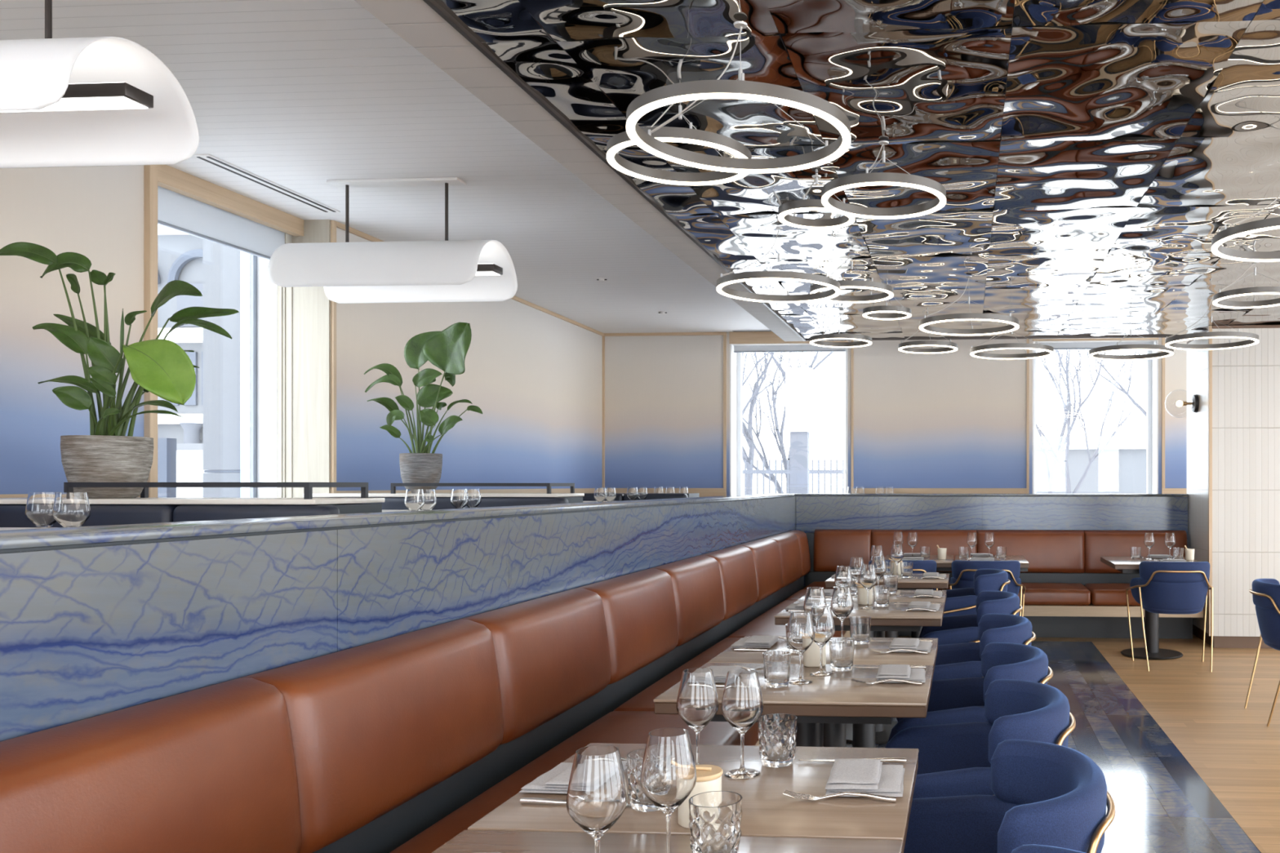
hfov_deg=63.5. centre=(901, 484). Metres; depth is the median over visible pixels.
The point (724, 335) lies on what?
trim
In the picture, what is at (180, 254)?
stone building
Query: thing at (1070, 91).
ceiling
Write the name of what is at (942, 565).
dining table
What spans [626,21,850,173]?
pendant
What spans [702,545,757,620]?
cushion
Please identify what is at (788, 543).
cushion
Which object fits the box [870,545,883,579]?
wine glass
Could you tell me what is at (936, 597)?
fork
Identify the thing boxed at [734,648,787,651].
table knife
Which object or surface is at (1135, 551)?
water tumbler
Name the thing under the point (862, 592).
candle holder
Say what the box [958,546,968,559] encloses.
water tumbler
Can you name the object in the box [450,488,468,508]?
tumbler
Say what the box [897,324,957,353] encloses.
pendant
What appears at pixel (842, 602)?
wine glass
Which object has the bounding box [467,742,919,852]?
dining table
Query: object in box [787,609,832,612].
table knife
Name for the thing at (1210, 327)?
trim
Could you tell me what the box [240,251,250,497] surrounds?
window
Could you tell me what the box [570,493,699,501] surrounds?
booth
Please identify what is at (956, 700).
armchair
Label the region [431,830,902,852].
dining table
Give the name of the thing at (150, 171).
trim
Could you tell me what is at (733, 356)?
trim
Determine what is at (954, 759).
armchair
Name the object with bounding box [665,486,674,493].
tumbler
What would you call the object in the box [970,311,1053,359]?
pendant
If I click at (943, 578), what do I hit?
fork
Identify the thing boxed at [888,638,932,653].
folded napkin
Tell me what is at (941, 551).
pot
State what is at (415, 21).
ceiling trim
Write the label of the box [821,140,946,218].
pendant
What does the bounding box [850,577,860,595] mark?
water tumbler
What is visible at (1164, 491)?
trim
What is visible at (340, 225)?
trim
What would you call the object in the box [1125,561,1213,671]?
armchair
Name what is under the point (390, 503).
cushion
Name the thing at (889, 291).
diffuser
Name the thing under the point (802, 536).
cushion
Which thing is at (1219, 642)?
baseboard
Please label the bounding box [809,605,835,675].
wine glass
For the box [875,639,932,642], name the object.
table knife
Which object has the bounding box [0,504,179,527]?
cushion
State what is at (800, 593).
seat cushion
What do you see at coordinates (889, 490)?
tumbler
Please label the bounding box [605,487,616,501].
tumbler
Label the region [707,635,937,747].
dining table
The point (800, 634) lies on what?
wine glass
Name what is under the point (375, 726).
cushion
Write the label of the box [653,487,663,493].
tumbler
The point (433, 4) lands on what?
trim
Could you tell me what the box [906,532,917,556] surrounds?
wine glass
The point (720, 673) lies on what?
folded napkin
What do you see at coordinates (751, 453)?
bare tree
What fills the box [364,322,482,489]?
potted plant
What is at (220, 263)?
stone column
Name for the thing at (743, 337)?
trim
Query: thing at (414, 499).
tumbler
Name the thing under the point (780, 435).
bare tree
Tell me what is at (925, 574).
folded napkin
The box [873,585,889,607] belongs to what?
water tumbler
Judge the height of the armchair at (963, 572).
0.792 m
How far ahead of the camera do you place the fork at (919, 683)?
2.94 m
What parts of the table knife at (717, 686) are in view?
handle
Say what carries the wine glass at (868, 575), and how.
on the dining table at (882, 619)
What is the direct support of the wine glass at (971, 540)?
on the dining table at (1024, 562)
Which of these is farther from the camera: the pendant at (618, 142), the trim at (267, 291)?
the trim at (267, 291)
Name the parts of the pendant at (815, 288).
supply cord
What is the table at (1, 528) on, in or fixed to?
on the floor
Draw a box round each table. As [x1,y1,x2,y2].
[0,527,57,530]
[382,510,410,511]
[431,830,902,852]
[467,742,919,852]
[653,662,933,746]
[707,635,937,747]
[774,601,944,747]
[795,590,946,744]
[824,573,949,637]
[884,555,954,638]
[955,555,1028,571]
[1100,556,1198,659]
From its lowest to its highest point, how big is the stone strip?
0.004 m
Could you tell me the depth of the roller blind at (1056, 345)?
10.31 m
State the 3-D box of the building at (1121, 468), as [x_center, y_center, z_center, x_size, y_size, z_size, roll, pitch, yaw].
[8.883,0.045,33.395,9.400,2.850,4.200,0,0,4]
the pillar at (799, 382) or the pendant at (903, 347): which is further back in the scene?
the pillar at (799, 382)
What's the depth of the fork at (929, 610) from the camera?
4.64 m
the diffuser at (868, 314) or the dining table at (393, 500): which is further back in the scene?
the diffuser at (868, 314)
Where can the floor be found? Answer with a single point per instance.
(1232, 747)
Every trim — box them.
[0,221,604,497]
[143,164,157,497]
[157,164,303,236]
[250,254,257,497]
[257,256,277,497]
[277,219,330,497]
[330,220,604,493]
[354,0,804,341]
[422,0,1174,341]
[604,332,726,497]
[723,334,853,488]
[728,331,1158,343]
[729,339,1158,495]
[854,488,1029,496]
[1026,337,1164,488]
[1161,488,1186,493]
[1186,324,1279,343]
[1208,325,1212,635]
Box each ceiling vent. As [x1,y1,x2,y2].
[192,154,340,213]
[729,329,771,332]
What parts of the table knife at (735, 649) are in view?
handle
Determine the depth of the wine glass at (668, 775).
1.51 m
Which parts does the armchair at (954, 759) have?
backrest, brass rail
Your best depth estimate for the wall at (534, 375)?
6.21 m
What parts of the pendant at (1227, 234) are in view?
supply cord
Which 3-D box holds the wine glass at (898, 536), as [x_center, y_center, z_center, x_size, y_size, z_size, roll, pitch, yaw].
[-0.024,0.494,8.039,0.087,0.212,0.087,0,0,39]
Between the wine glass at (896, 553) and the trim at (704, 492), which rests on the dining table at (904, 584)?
the wine glass at (896, 553)
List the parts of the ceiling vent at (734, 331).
vent plate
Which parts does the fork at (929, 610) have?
handle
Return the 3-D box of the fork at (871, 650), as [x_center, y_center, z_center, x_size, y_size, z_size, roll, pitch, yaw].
[-0.013,0.591,3.488,0.214,0.018,0.026,0,0,6]
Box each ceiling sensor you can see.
[596,277,606,281]
[658,311,666,314]
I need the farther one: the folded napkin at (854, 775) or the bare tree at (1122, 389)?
the bare tree at (1122, 389)
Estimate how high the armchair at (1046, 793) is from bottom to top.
0.792 m
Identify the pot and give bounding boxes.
[677,764,722,828]
[888,558,902,575]
[936,544,946,559]
[1184,545,1194,559]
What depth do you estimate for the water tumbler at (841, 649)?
3.15 m
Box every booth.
[0,482,384,527]
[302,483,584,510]
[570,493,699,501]
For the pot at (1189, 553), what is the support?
on the dining table at (1122, 564)
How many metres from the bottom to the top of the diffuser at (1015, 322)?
0.006 m
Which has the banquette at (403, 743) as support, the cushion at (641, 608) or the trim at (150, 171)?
the cushion at (641, 608)
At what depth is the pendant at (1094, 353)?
7.40 m
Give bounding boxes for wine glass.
[565,745,628,852]
[640,727,697,852]
[676,667,719,764]
[720,669,763,779]
[786,610,814,684]
[803,586,826,611]
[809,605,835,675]
[831,586,853,637]
[834,565,853,586]
[849,556,863,597]
[858,564,876,608]
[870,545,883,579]
[871,555,886,595]
[890,543,903,577]
[893,531,903,544]
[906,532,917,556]
[966,532,977,559]
[983,532,995,557]
[1143,532,1155,559]
[1164,532,1175,559]
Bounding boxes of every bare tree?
[742,351,833,493]
[742,352,818,494]
[1035,349,1107,493]
[1035,349,1146,493]
[1082,349,1146,417]
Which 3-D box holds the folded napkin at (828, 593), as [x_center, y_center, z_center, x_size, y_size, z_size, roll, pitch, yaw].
[-0.439,0.587,5.352,0.151,0.024,0.193,0,0,4]
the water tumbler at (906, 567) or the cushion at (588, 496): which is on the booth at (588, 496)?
the cushion at (588, 496)
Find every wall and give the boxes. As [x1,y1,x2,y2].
[0,164,602,497]
[0,493,796,742]
[604,332,1190,495]
[794,493,1188,587]
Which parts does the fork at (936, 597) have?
handle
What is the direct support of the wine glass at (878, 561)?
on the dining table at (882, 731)
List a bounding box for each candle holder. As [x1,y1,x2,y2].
[803,641,826,666]
[854,582,872,604]
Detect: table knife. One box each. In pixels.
[520,797,631,806]
[715,684,764,687]
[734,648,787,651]
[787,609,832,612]
[798,757,906,763]
[853,665,925,668]
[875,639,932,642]
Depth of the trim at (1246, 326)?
8.09 m
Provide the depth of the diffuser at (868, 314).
6.63 m
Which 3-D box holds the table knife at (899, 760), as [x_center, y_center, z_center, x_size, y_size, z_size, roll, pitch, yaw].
[-0.105,0.594,2.127,0.233,0.010,0.016,0,0,2]
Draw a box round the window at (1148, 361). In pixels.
[1033,349,1151,493]
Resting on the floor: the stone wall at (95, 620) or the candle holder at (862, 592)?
the stone wall at (95, 620)
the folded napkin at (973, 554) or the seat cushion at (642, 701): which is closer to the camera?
the seat cushion at (642, 701)
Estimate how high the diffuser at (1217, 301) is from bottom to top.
0.006 m
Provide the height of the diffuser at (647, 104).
0.006 m
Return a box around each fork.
[706,665,764,670]
[782,790,896,802]
[850,678,921,685]
[867,648,927,654]
[891,607,936,612]
[899,595,940,598]
[911,576,944,579]
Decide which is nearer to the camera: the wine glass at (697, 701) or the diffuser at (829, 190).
the wine glass at (697, 701)
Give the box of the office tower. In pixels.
[742,352,752,494]
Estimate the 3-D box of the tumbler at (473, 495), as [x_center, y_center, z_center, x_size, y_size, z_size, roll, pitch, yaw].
[-2.284,0.077,5.251,0.087,0.106,0.087,0,0,-41]
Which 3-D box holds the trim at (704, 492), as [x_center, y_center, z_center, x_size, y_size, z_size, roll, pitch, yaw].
[-2.521,-0.695,10.527,1.325,1.850,0.018,0,0,4]
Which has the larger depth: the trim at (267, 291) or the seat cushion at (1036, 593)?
the seat cushion at (1036, 593)
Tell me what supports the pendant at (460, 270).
hanging from the ceiling at (296, 95)
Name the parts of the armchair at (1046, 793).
backrest, brass rail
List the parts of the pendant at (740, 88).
supply cord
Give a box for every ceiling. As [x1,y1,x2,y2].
[0,0,769,333]
[434,0,1279,339]
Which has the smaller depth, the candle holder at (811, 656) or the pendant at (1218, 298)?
the candle holder at (811, 656)
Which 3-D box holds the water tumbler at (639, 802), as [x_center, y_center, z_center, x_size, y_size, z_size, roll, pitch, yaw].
[-0.467,0.551,1.834,0.084,0.098,0.084,0,0,-19]
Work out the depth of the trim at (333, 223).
6.05 m
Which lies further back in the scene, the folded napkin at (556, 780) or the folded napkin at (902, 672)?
the folded napkin at (902, 672)
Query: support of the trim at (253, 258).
attached to the wall at (534, 375)
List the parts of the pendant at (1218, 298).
supply cord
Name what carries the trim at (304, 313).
attached to the wall at (534, 375)
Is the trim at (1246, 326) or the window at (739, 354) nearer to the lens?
the trim at (1246, 326)
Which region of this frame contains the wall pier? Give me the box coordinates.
[1186,328,1279,636]
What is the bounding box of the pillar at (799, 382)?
[785,368,813,496]
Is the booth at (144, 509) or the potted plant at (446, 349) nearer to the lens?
the booth at (144, 509)
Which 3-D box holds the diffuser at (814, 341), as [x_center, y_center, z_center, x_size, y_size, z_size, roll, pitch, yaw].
[-0.457,-1.075,7.491,0.473,0.006,0.473,0,0,-1]
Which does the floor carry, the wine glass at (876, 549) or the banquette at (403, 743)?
the banquette at (403, 743)
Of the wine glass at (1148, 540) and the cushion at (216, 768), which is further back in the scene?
the wine glass at (1148, 540)
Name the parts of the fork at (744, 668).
handle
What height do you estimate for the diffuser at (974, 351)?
0.006 m
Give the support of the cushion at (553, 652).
on the banquette at (403, 743)
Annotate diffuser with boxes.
[606,137,748,185]
[626,93,850,173]
[716,277,840,302]
[777,207,854,229]
[809,286,893,302]
[809,337,871,347]
[821,182,946,218]
[862,311,911,319]
[897,344,957,353]
[919,319,1018,335]
[970,347,1053,359]
[1088,348,1173,360]
[1164,336,1258,350]
[1211,225,1279,262]
[1213,292,1279,308]
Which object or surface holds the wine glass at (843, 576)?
on the dining table at (882, 619)
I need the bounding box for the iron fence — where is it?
[742,459,845,494]
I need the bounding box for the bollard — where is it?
[157,438,176,497]
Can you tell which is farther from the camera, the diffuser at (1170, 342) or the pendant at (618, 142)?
the diffuser at (1170, 342)
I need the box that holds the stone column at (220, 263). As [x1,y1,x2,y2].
[202,239,239,497]
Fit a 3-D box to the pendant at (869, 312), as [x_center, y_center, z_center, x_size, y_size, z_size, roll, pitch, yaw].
[-0.093,-1.214,6.533,0.323,0.195,0.323,0,0,-1]
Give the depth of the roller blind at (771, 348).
10.51 m
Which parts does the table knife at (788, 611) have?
handle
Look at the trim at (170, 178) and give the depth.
5.42 m
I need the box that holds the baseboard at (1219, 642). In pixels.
[1192,624,1271,648]
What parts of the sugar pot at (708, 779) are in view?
wooden lid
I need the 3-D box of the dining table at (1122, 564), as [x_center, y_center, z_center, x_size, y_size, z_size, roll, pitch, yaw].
[1.985,0.973,7.808,0.700,0.746,0.800,0,0,4]
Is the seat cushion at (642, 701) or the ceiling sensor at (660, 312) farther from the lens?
the ceiling sensor at (660, 312)
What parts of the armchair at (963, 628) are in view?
brass rail, backrest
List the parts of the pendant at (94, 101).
hanging rod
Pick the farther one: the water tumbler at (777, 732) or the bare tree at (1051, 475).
the bare tree at (1051, 475)
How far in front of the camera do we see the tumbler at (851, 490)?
9.84 m
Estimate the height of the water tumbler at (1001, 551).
0.098 m
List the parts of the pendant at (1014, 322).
supply cord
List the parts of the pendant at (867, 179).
supply cord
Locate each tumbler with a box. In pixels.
[25,492,57,527]
[52,492,90,527]
[404,488,424,511]
[421,488,436,510]
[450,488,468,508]
[466,488,480,507]
[594,487,606,502]
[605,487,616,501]
[626,487,638,500]
[626,748,659,812]
[637,487,647,499]
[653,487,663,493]
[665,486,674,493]
[679,487,688,493]
[688,791,742,852]
[757,713,797,767]
[762,650,791,688]
[785,623,797,653]
[828,637,854,671]
[846,486,855,493]
[848,616,871,644]
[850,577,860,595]
[855,486,864,493]
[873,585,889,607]
[875,486,884,493]
[882,561,893,577]
[883,574,897,594]
[884,486,893,493]
[900,561,913,577]
[920,546,930,559]
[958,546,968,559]
[995,546,1006,559]
[1130,546,1141,559]
[1173,547,1183,559]
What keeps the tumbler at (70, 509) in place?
on the table at (1, 528)
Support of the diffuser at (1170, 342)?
attached to the pendant at (1253, 339)
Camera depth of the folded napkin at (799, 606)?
4.69 m
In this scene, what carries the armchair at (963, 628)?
on the stone strip
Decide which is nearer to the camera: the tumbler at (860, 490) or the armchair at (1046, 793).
the armchair at (1046, 793)
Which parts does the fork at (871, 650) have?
handle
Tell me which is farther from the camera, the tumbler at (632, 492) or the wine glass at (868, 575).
the tumbler at (632, 492)
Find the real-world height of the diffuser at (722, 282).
0.006 m
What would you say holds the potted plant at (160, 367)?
on the booth at (144, 509)
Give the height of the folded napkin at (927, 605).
0.024 m
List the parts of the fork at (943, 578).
handle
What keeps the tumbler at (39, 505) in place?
on the table at (1, 528)
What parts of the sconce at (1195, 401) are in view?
bulb, wall plate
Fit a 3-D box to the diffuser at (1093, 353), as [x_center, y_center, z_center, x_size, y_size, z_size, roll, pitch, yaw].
[1.737,-0.980,7.453,0.623,0.006,0.623,0,0,0]
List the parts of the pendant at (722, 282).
supply cord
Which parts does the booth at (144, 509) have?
black rail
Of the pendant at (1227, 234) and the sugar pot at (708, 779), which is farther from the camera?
the pendant at (1227, 234)
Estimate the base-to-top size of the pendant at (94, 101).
0.605 m
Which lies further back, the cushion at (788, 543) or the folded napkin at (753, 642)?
the cushion at (788, 543)
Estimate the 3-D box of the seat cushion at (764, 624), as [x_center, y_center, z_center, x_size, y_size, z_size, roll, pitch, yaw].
[-0.672,0.946,6.633,0.600,0.139,1.846,0,0,4]
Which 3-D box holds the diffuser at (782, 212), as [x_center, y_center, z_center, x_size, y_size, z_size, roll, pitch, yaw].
[-0.356,-1.120,4.156,0.323,0.006,0.323,0,0,-16]
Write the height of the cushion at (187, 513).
0.405 m
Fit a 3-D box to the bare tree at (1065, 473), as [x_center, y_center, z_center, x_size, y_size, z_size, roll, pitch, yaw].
[3.929,-1.891,22.280,4.232,6.746,2.946,0,0,40]
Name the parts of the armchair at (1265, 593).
leg, brass rail, backrest, seat, leg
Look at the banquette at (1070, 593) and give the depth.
8.84 m
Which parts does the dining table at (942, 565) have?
support frame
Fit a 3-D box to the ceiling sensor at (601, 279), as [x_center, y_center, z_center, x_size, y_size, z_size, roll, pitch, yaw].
[-2.353,-1.609,7.749,0.067,0.022,0.067,0,0,40]
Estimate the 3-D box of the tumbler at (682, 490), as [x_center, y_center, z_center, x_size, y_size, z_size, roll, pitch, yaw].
[-2.060,0.077,9.330,0.087,0.106,0.087,0,0,-2]
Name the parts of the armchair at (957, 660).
backrest, brass rail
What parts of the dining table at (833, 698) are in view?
support frame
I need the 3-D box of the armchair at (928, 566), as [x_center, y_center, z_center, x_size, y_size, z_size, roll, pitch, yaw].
[0.022,0.956,7.489,0.643,0.792,0.580,0,0,4]
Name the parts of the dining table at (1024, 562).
support frame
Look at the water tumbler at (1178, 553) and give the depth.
7.77 m
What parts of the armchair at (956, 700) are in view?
backrest, brass rail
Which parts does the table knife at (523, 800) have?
handle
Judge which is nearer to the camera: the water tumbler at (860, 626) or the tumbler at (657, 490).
the water tumbler at (860, 626)
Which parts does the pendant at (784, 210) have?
supply cord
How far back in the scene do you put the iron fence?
19.17 m
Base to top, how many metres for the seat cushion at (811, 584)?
0.146 m
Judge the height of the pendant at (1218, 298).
0.228 m
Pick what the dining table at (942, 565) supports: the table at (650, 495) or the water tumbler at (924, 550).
the water tumbler at (924, 550)
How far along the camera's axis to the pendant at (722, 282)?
4.91 m
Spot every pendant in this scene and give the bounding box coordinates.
[0,0,199,168]
[266,177,517,303]
[606,102,751,185]
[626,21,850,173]
[716,226,840,302]
[777,173,854,229]
[809,254,893,302]
[809,312,871,347]
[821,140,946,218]
[862,292,911,319]
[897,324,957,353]
[919,275,1018,335]
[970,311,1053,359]
[1088,311,1173,360]
[1164,297,1258,350]
[1211,195,1279,262]
[1213,262,1279,308]
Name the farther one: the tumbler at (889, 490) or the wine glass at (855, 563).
the tumbler at (889, 490)
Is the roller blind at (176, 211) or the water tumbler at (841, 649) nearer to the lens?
the water tumbler at (841, 649)
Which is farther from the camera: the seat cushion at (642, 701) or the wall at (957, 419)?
the wall at (957, 419)
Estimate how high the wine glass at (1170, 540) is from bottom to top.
0.212 m
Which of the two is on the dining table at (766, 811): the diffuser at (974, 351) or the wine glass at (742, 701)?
the wine glass at (742, 701)
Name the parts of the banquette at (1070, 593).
shadow panel, seat rail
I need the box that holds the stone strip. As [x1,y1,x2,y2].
[846,640,1261,852]
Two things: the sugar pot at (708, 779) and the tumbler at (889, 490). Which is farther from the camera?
the tumbler at (889, 490)
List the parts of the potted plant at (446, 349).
pot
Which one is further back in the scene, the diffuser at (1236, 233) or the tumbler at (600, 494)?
the tumbler at (600, 494)
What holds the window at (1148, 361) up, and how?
in the wall at (957, 419)
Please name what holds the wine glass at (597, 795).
on the dining table at (468, 841)
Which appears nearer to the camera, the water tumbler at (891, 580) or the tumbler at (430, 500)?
the tumbler at (430, 500)
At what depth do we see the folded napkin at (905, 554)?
8.18 m
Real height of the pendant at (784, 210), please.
0.195 m
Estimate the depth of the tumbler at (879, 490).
9.82 m
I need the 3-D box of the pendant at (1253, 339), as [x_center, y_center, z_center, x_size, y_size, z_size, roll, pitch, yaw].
[2.160,-1.139,6.860,0.623,0.323,0.623,0,0,-19]
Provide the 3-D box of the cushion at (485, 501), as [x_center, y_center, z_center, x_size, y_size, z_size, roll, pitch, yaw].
[-2.215,0.278,5.676,0.595,0.405,0.100,0,0,4]
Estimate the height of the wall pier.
2.535 m
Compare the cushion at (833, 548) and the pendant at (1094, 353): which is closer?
the pendant at (1094, 353)
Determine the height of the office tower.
22.000 m
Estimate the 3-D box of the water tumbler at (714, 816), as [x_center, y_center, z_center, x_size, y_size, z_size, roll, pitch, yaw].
[-0.296,0.551,1.571,0.084,0.098,0.084,0,0,-5]
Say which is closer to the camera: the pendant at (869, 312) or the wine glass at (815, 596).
the wine glass at (815, 596)
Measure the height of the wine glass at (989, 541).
0.212 m
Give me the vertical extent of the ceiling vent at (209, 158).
0.009 m
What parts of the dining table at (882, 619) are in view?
support frame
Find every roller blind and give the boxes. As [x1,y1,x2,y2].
[157,186,284,260]
[733,344,845,352]
[1035,341,1153,350]
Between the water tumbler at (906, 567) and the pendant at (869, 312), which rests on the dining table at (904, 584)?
the water tumbler at (906, 567)
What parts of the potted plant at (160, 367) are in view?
pot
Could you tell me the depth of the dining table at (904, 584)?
6.12 m
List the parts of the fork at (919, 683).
handle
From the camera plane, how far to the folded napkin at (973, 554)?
8.15 m
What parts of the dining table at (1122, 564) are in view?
support frame, plate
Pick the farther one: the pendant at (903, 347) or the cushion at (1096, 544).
the cushion at (1096, 544)
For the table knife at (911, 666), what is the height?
0.010 m
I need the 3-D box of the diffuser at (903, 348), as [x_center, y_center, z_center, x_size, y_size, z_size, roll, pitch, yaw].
[0.214,-1.075,7.846,0.473,0.006,0.473,0,0,39]
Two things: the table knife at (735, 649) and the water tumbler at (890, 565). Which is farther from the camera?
the water tumbler at (890, 565)
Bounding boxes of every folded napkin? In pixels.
[519,760,626,793]
[680,666,742,683]
[729,635,778,648]
[784,601,804,609]
[804,589,833,596]
[825,759,904,796]
[875,664,925,683]
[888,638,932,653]
[901,556,924,560]
[903,552,920,556]
[906,601,940,610]
[914,589,942,597]
[922,572,946,578]
[969,553,993,556]
[969,557,994,560]
[1147,554,1173,558]
[1160,559,1185,561]
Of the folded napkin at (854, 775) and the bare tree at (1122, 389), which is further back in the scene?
the bare tree at (1122, 389)
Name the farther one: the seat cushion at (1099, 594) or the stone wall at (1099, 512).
the stone wall at (1099, 512)
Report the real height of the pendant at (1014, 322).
0.323 m
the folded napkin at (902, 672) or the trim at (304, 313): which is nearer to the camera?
the folded napkin at (902, 672)
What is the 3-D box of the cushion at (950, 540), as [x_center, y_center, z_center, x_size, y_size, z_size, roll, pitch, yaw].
[0.210,0.606,9.000,0.964,0.378,0.171,0,0,4]
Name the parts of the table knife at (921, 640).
handle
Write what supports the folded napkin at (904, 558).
on the dining table at (942, 565)
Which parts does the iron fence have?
rail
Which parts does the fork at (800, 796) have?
handle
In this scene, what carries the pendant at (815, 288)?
hanging from the ceiling at (1070, 91)
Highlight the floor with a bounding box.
[897,634,1279,852]
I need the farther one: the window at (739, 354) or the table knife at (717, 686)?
the window at (739, 354)
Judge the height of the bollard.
1.810 m
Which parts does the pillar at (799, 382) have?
post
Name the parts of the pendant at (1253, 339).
supply cord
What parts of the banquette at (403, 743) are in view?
shadow panel, seat rail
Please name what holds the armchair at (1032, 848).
on the stone strip
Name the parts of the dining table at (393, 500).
black rail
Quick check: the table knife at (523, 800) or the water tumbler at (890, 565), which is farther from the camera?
the water tumbler at (890, 565)
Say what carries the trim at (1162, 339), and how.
attached to the wall at (957, 419)
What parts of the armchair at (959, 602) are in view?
backrest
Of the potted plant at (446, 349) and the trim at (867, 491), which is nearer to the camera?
the potted plant at (446, 349)
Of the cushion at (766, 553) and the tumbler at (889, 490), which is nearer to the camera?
the cushion at (766, 553)
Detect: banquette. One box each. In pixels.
[0,529,850,852]
[803,528,1203,639]
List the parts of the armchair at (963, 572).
brass rail, backrest, leg, leg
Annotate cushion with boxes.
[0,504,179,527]
[0,677,301,852]
[173,504,339,522]
[242,619,503,852]
[312,497,455,510]
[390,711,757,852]
[460,588,610,744]
[463,497,568,508]
[570,493,623,501]
[576,568,678,684]
[613,637,758,741]
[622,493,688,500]
[649,555,724,646]
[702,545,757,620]
[727,600,846,637]
[738,537,782,602]
[765,532,801,587]
[785,589,806,599]
[787,529,810,577]
[803,581,833,589]
[813,528,871,571]
[871,529,977,572]
[977,529,1084,573]
[1017,582,1090,605]
[1083,529,1187,573]
[1084,583,1140,605]
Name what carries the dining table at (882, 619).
on the stone strip
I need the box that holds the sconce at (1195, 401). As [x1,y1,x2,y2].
[1164,389,1199,417]
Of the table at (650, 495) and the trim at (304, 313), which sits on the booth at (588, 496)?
the table at (650, 495)
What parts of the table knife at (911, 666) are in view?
blade, handle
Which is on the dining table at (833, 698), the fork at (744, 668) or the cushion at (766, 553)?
the fork at (744, 668)
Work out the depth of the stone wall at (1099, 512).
9.06 m
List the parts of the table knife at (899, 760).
blade, handle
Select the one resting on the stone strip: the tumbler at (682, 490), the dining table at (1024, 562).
the dining table at (1024, 562)
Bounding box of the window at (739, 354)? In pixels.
[737,347,846,495]
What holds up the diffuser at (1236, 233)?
attached to the pendant at (1227, 234)
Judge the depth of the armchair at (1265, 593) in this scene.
5.61 m
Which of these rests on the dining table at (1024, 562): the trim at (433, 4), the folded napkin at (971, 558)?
the folded napkin at (971, 558)
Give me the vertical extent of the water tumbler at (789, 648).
0.098 m
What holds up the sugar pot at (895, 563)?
on the dining table at (904, 584)
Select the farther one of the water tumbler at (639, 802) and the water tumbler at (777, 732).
the water tumbler at (777, 732)
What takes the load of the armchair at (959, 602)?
on the stone strip
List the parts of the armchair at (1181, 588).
leg, leg, brass rail, seat, backrest, leg, leg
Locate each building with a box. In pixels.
[157,224,202,443]
[1035,440,1146,493]
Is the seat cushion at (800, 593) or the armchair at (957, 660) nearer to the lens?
the armchair at (957, 660)
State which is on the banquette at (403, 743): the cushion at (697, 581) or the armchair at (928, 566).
the cushion at (697, 581)
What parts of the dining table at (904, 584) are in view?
support frame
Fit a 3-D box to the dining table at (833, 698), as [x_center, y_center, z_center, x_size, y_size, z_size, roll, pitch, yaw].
[-0.293,0.973,3.010,0.765,0.746,0.568,0,0,4]
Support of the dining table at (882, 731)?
on the stone strip
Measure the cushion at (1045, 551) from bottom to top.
0.378 m
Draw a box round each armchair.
[868,560,944,590]
[885,642,1053,747]
[886,679,1075,799]
[903,739,1115,852]
[918,591,1022,644]
[932,613,1035,680]
[942,568,1010,617]
[945,560,1025,617]
[1011,844,1084,852]
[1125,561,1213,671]
[1244,578,1279,726]
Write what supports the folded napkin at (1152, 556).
on the dining table at (1122, 564)
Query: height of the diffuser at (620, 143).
0.006 m
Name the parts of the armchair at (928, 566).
backrest, brass rail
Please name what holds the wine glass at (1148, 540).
on the dining table at (1122, 564)
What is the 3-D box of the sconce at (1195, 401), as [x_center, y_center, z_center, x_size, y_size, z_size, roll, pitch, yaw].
[2.459,-0.710,8.659,0.275,0.250,0.250,0,0,4]
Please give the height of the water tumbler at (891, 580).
0.098 m
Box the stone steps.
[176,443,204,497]
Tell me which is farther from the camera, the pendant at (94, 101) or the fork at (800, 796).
the pendant at (94, 101)
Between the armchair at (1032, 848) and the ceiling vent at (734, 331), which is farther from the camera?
the ceiling vent at (734, 331)
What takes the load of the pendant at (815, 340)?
hanging from the ceiling at (1070, 91)
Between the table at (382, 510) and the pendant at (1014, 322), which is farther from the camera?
the pendant at (1014, 322)
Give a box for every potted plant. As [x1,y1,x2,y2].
[0,241,239,498]
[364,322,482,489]
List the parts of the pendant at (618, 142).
supply cord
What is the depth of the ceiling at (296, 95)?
4.74 m
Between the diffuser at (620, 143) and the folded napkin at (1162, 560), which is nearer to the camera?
the diffuser at (620, 143)
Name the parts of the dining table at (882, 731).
plate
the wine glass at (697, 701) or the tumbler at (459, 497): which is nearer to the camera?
the wine glass at (697, 701)
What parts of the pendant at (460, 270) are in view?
hanging rod, lamp shade, ceiling plate, hanging rod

